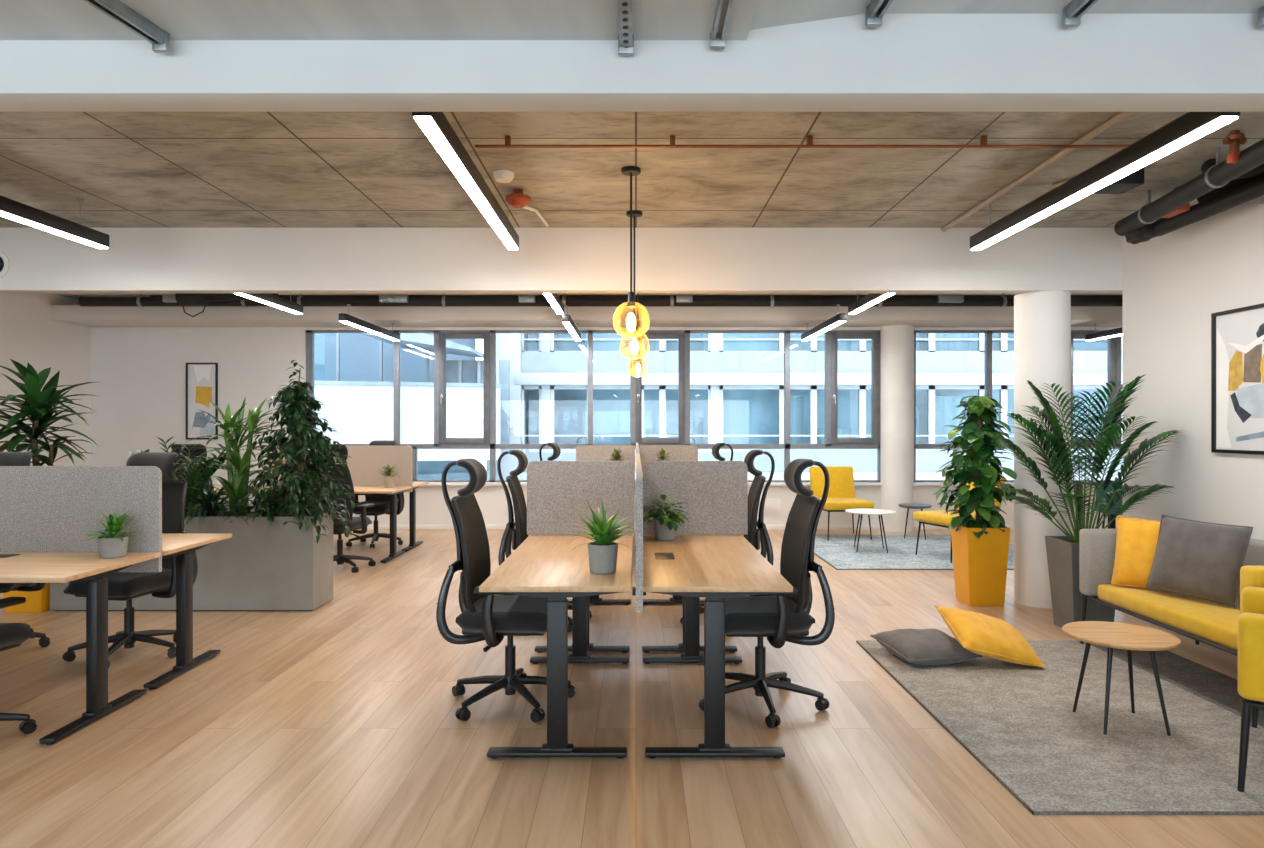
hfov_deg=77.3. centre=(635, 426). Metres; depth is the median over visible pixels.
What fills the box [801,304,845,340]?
ceiling light
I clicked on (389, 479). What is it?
potted plant
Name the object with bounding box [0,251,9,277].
air vent
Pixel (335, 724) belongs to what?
floor
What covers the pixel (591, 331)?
window
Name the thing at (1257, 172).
pipe
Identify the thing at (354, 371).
building
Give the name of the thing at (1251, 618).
armchair
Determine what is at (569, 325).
diffuser
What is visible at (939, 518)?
lounge chair
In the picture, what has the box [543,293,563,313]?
ceiling light
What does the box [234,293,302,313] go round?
ceiling light
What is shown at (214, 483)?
trim
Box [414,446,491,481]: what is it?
window
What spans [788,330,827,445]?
window
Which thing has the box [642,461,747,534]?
screen
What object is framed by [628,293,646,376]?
pendant lamp
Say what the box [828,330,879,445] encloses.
window
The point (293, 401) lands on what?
fig
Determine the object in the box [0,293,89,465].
wall
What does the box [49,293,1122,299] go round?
ceiling
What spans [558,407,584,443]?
window
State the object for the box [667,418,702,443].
blind
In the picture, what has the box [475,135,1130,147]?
copper pipe
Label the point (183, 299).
pipe
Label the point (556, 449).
chair
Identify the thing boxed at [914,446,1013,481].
window
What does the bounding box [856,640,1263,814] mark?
rug
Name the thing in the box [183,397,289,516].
plant
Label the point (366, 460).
screen
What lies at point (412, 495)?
desk
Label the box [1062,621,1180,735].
coffee table
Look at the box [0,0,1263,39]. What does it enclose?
ceiling
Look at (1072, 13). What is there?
channel
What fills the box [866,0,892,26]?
channel
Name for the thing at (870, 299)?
ceiling light
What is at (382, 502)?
chair
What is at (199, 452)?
chair
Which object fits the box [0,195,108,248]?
ceiling light
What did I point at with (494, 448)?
window
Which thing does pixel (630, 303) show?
socket
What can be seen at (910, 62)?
ceiling beam
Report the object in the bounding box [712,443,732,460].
chair
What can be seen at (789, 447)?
window
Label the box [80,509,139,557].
potted plant
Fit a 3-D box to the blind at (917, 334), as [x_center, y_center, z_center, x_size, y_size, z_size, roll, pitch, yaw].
[7.047,-2.429,20.610,0.700,1.060,0.020,0,0,0]
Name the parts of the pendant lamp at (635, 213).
rod, lamp shade, bulb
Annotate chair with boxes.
[0,452,49,646]
[0,596,36,733]
[62,452,197,668]
[171,444,226,510]
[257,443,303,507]
[308,444,375,572]
[346,440,404,548]
[436,458,574,721]
[497,450,591,631]
[539,443,560,460]
[680,450,774,624]
[699,459,834,727]
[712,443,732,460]
[809,466,873,540]
[913,478,1004,562]
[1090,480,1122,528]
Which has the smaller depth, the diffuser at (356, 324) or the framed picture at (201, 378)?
the diffuser at (356, 324)
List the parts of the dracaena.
stem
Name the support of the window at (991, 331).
in the wall at (139, 373)
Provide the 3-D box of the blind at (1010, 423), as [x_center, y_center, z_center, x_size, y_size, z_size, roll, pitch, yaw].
[10.022,0.146,20.610,0.950,0.780,0.020,0,0,0]
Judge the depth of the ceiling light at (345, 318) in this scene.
9.64 m
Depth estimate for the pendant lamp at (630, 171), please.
4.86 m
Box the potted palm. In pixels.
[974,374,1185,627]
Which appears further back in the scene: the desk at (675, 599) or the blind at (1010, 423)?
the blind at (1010, 423)
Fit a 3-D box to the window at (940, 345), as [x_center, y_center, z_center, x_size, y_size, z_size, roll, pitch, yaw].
[8.197,-2.569,20.610,1.000,1.340,0.020,0,0,0]
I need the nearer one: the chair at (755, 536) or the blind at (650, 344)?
the chair at (755, 536)
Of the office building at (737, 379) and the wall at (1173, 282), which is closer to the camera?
the wall at (1173, 282)
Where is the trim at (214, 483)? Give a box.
[212,482,1092,485]
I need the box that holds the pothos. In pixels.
[933,395,1016,605]
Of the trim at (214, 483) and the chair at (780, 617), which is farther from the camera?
the trim at (214, 483)
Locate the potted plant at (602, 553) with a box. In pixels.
[560,499,646,573]
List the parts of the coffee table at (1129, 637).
leg, leg, leg, leg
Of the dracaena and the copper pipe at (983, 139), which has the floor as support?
the dracaena
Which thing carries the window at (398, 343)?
in the wall at (139, 373)
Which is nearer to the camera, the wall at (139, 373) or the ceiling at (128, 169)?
the ceiling at (128, 169)
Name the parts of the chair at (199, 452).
headrest arm, backrest, frame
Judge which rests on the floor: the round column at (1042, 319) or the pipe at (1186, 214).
the round column at (1042, 319)
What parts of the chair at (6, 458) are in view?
seat, armrest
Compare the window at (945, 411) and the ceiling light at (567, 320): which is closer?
the ceiling light at (567, 320)
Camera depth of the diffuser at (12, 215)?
5.23 m
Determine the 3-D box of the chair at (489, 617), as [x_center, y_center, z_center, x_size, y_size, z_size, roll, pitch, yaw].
[-0.675,0.808,4.169,0.697,1.279,0.666,0,0,2]
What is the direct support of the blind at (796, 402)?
hanging from the office building at (737, 379)
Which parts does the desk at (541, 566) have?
leg, leg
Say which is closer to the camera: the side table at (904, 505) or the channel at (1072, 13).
the channel at (1072, 13)
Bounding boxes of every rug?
[814,535,1013,569]
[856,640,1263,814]
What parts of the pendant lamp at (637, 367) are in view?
rod, bulb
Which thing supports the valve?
attached to the pipe at (1215, 174)
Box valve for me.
[1223,130,1246,162]
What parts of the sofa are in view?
leg, armrest, frame, seat, backrest, armrest, leg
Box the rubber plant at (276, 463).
[251,432,285,514]
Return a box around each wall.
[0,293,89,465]
[90,327,1122,524]
[1123,195,1263,540]
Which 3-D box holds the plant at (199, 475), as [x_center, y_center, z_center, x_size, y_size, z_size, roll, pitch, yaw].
[-3.597,0.406,6.298,0.559,0.663,0.755,0,0,0]
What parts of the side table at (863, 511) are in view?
leg, leg, leg, leg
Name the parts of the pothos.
stem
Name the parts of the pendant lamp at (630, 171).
rod, lamp shade, bulb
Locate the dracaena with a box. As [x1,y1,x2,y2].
[0,358,96,612]
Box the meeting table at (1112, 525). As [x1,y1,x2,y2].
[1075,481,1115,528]
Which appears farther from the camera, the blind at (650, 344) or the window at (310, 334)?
the blind at (650, 344)
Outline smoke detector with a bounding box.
[493,170,548,226]
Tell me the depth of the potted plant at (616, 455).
8.86 m
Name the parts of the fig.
stem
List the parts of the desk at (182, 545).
leg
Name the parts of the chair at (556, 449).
headrest arm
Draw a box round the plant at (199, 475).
[129,436,225,516]
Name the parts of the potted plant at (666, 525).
pot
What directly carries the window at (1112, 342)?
in the wall at (139, 373)
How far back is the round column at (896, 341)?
10.92 m
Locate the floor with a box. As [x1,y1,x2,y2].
[0,530,1263,847]
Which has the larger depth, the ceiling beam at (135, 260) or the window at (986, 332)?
the window at (986, 332)
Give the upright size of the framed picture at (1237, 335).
0.930 m
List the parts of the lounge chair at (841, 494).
leg, backrest, frame, seat, leg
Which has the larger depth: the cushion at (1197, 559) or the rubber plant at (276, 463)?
the rubber plant at (276, 463)
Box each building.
[315,333,509,479]
[487,333,1122,479]
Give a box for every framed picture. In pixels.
[186,363,217,438]
[1211,303,1263,454]
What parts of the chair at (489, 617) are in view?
headrest arm, frame, backrest, lever, armrest, seat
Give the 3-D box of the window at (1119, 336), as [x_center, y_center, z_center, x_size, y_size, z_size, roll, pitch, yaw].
[7.170,-0.547,11.220,0.678,1.645,0.080,0,0,0]
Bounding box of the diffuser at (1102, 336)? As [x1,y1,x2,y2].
[1087,334,1122,340]
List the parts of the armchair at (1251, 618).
leg, armrest, armrest, frame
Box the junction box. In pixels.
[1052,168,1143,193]
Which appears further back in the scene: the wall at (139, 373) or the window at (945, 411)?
the window at (945, 411)
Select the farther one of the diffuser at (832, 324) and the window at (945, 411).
the window at (945, 411)
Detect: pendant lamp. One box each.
[613,166,648,337]
[620,210,648,358]
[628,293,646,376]
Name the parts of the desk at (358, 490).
leg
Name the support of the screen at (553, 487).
attached to the desk at (541, 566)
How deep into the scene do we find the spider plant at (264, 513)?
6.28 m
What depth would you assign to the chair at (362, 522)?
7.85 m
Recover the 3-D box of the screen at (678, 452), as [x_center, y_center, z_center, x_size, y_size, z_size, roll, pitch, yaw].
[0.380,0.445,9.200,0.680,0.461,0.028,0,0,0]
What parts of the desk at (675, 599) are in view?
leg, leg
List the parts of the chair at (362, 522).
headrest arm, backrest, frame, seat, armrest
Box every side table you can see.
[845,508,895,552]
[898,503,931,539]
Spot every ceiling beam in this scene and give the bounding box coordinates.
[0,14,1263,111]
[0,228,1122,292]
[51,305,1122,326]
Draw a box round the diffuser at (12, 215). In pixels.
[0,211,107,248]
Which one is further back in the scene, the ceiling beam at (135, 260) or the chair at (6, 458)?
the ceiling beam at (135, 260)
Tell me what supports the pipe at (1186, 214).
hanging from the ceiling at (128, 169)
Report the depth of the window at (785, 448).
11.18 m
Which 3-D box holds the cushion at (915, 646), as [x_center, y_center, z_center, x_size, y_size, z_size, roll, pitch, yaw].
[1.799,1.363,4.929,0.488,0.159,0.467,0,0,-12]
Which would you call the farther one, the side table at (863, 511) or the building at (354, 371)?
the building at (354, 371)
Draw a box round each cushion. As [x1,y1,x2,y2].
[870,629,982,664]
[935,605,1045,667]
[1111,516,1160,587]
[1146,515,1252,607]
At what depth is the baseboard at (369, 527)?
11.13 m
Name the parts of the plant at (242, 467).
stem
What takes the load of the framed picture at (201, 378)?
attached to the wall at (139, 373)
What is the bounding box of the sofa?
[1079,529,1263,727]
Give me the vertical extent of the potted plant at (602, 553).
0.349 m
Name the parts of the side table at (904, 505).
leg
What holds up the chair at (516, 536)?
on the floor
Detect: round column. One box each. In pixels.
[880,325,912,531]
[1014,290,1070,608]
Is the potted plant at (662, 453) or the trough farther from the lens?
the potted plant at (662, 453)
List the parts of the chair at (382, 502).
seat, backrest, armrest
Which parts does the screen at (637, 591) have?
felt panel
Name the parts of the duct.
bracket plate, bracket plate, bracket plate, bracket plate, bracket plate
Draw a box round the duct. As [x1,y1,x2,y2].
[78,293,1122,306]
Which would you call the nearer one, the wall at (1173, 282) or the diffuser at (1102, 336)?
the wall at (1173, 282)
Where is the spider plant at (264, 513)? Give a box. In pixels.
[218,487,288,523]
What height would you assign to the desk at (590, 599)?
0.773 m
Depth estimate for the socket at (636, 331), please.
5.83 m
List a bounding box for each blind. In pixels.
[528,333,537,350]
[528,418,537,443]
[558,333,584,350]
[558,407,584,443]
[646,340,654,350]
[646,428,654,437]
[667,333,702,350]
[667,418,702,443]
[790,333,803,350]
[790,396,803,443]
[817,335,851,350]
[817,428,851,443]
[916,333,919,350]
[916,407,919,443]
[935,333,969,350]
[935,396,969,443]
[1007,333,1013,350]
[1007,418,1013,442]
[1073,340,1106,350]
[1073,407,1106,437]
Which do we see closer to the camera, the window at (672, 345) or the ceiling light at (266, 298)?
the ceiling light at (266, 298)
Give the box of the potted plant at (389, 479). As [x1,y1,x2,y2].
[375,465,399,487]
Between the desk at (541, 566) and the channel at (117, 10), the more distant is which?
the desk at (541, 566)
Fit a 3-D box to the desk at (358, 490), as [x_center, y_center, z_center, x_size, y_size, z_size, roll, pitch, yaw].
[-3.380,1.063,8.720,1.600,0.773,0.720,0,0,0]
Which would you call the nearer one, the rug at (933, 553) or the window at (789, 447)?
the rug at (933, 553)
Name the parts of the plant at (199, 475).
stem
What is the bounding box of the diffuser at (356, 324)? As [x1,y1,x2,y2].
[339,321,398,340]
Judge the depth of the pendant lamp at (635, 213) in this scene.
5.84 m
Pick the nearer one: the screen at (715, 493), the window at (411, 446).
the screen at (715, 493)
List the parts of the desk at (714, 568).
leg, leg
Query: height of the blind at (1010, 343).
0.780 m
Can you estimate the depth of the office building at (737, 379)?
20.20 m
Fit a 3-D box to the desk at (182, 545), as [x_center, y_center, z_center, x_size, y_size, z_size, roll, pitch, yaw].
[-3.380,1.063,4.690,1.600,0.773,0.720,0,0,0]
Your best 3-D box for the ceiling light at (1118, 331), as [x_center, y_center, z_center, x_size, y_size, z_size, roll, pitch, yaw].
[6.270,-1.300,10.125,0.085,0.220,1.650,0,0,0]
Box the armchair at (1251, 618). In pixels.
[1237,586,1263,791]
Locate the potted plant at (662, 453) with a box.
[652,448,671,460]
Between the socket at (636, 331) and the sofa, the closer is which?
the sofa
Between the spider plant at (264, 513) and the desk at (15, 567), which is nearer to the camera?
the desk at (15, 567)
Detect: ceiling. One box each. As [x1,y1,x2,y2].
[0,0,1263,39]
[0,112,1263,227]
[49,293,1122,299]
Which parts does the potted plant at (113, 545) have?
pot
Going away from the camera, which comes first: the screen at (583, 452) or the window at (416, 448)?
the screen at (583, 452)
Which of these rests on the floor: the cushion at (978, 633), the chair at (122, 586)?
the chair at (122, 586)
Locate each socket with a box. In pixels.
[627,292,634,306]
[631,322,637,333]
[635,352,639,360]
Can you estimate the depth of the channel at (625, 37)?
2.43 m
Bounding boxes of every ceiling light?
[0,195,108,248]
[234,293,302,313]
[339,304,399,340]
[412,112,518,249]
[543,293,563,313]
[562,306,580,340]
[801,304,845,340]
[848,293,894,313]
[970,112,1239,249]
[1085,324,1122,340]
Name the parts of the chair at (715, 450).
headrest arm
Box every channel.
[84,0,169,52]
[618,0,633,54]
[710,0,732,48]
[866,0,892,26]
[1062,0,1098,26]
[1258,6,1263,26]
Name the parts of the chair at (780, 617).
seat, armrest, backrest, frame, headrest arm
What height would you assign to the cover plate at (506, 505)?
0.230 m
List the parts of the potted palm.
stem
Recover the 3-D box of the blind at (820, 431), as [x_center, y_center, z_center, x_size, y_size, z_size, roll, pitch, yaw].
[5.152,0.286,20.610,0.950,0.500,0.020,0,0,0]
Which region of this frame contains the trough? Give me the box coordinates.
[50,511,332,610]
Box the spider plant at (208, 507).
[184,479,262,529]
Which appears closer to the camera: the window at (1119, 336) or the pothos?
the pothos
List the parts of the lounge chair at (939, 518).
leg, frame, seat, leg, backrest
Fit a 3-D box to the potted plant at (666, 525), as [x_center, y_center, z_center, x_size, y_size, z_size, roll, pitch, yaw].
[0.161,0.547,4.785,0.323,0.266,0.342,0,0,0]
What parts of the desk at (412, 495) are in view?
leg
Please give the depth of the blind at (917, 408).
20.60 m
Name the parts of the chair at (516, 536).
headrest arm, frame, backrest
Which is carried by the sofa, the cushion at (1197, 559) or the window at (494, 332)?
the cushion at (1197, 559)
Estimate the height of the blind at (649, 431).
0.500 m
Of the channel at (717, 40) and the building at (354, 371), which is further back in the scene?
the building at (354, 371)
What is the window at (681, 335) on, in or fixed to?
in the wall at (139, 373)
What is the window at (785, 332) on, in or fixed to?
in the wall at (139, 373)
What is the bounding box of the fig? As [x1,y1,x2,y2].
[228,360,361,543]
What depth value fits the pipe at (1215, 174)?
4.66 m
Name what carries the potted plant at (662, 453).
on the desk
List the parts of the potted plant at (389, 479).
pot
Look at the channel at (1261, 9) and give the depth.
2.54 m
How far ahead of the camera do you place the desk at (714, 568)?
3.50 m
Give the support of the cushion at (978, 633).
on the rug at (1018, 721)
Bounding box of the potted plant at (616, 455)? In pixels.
[609,448,623,460]
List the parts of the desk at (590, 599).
leg, leg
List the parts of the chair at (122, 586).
seat, armrest, backrest, frame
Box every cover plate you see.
[505,499,514,514]
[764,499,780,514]
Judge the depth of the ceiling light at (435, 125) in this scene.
4.08 m
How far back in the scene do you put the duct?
9.85 m
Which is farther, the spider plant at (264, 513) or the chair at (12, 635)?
the spider plant at (264, 513)
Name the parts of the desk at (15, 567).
leg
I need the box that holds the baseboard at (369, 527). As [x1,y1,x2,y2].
[358,525,1116,529]
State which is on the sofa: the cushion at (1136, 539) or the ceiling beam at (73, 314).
the cushion at (1136, 539)
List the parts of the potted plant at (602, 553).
pot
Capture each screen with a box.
[0,466,161,571]
[271,446,411,491]
[527,461,633,534]
[576,445,634,484]
[632,452,645,611]
[639,445,697,466]
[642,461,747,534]
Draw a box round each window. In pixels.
[306,330,395,445]
[396,330,436,445]
[411,446,413,481]
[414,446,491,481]
[437,330,491,445]
[492,330,589,445]
[492,446,576,481]
[590,330,632,444]
[633,330,686,445]
[635,446,787,481]
[687,330,787,445]
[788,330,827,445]
[788,446,879,481]
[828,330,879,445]
[914,330,989,445]
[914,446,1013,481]
[990,330,1013,445]
[1071,330,1118,445]
[1071,446,1121,481]
[1119,336,1122,445]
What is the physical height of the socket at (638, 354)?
0.090 m
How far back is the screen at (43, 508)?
4.29 m
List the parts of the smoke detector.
conduit arm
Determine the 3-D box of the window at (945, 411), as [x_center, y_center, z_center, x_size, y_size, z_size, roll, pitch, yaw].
[8.197,-0.134,20.610,1.000,1.340,0.020,0,0,0]
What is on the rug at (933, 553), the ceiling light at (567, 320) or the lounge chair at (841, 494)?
the lounge chair at (841, 494)
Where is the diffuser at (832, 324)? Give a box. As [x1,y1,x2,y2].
[802,321,845,340]
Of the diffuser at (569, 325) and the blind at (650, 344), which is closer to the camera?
the diffuser at (569, 325)
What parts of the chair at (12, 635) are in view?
seat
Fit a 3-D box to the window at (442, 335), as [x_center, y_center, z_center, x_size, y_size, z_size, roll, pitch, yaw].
[-2.428,-0.547,11.178,0.790,1.645,0.164,0,0,0]
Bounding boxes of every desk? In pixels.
[0,552,160,744]
[143,533,231,689]
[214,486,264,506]
[251,486,410,562]
[401,482,428,551]
[479,536,632,758]
[530,535,632,652]
[642,535,741,652]
[642,536,792,758]
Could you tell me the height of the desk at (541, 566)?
0.773 m
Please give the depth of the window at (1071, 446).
11.18 m
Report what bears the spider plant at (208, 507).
in the trough
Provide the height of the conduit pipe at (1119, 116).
0.040 m
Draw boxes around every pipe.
[175,293,278,316]
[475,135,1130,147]
[941,112,1132,231]
[1114,139,1263,235]
[1125,175,1263,243]
[1174,164,1263,202]
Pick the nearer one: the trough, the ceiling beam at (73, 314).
the trough
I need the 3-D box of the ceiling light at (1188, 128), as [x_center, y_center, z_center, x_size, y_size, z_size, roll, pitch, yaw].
[2.500,-1.445,4.570,0.085,0.290,2.500,0,0,0]
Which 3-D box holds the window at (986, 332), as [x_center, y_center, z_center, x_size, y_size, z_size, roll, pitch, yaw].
[4.463,-0.547,11.220,1.080,1.645,0.080,0,0,0]
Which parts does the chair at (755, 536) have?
backrest, frame, headrest arm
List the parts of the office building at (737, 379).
handrail, handrail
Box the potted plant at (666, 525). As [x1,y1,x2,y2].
[643,494,687,540]
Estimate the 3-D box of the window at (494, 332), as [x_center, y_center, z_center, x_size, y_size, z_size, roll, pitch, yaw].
[-1.341,-0.547,11.220,1.383,1.645,0.080,0,0,0]
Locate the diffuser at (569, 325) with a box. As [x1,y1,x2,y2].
[563,322,580,340]

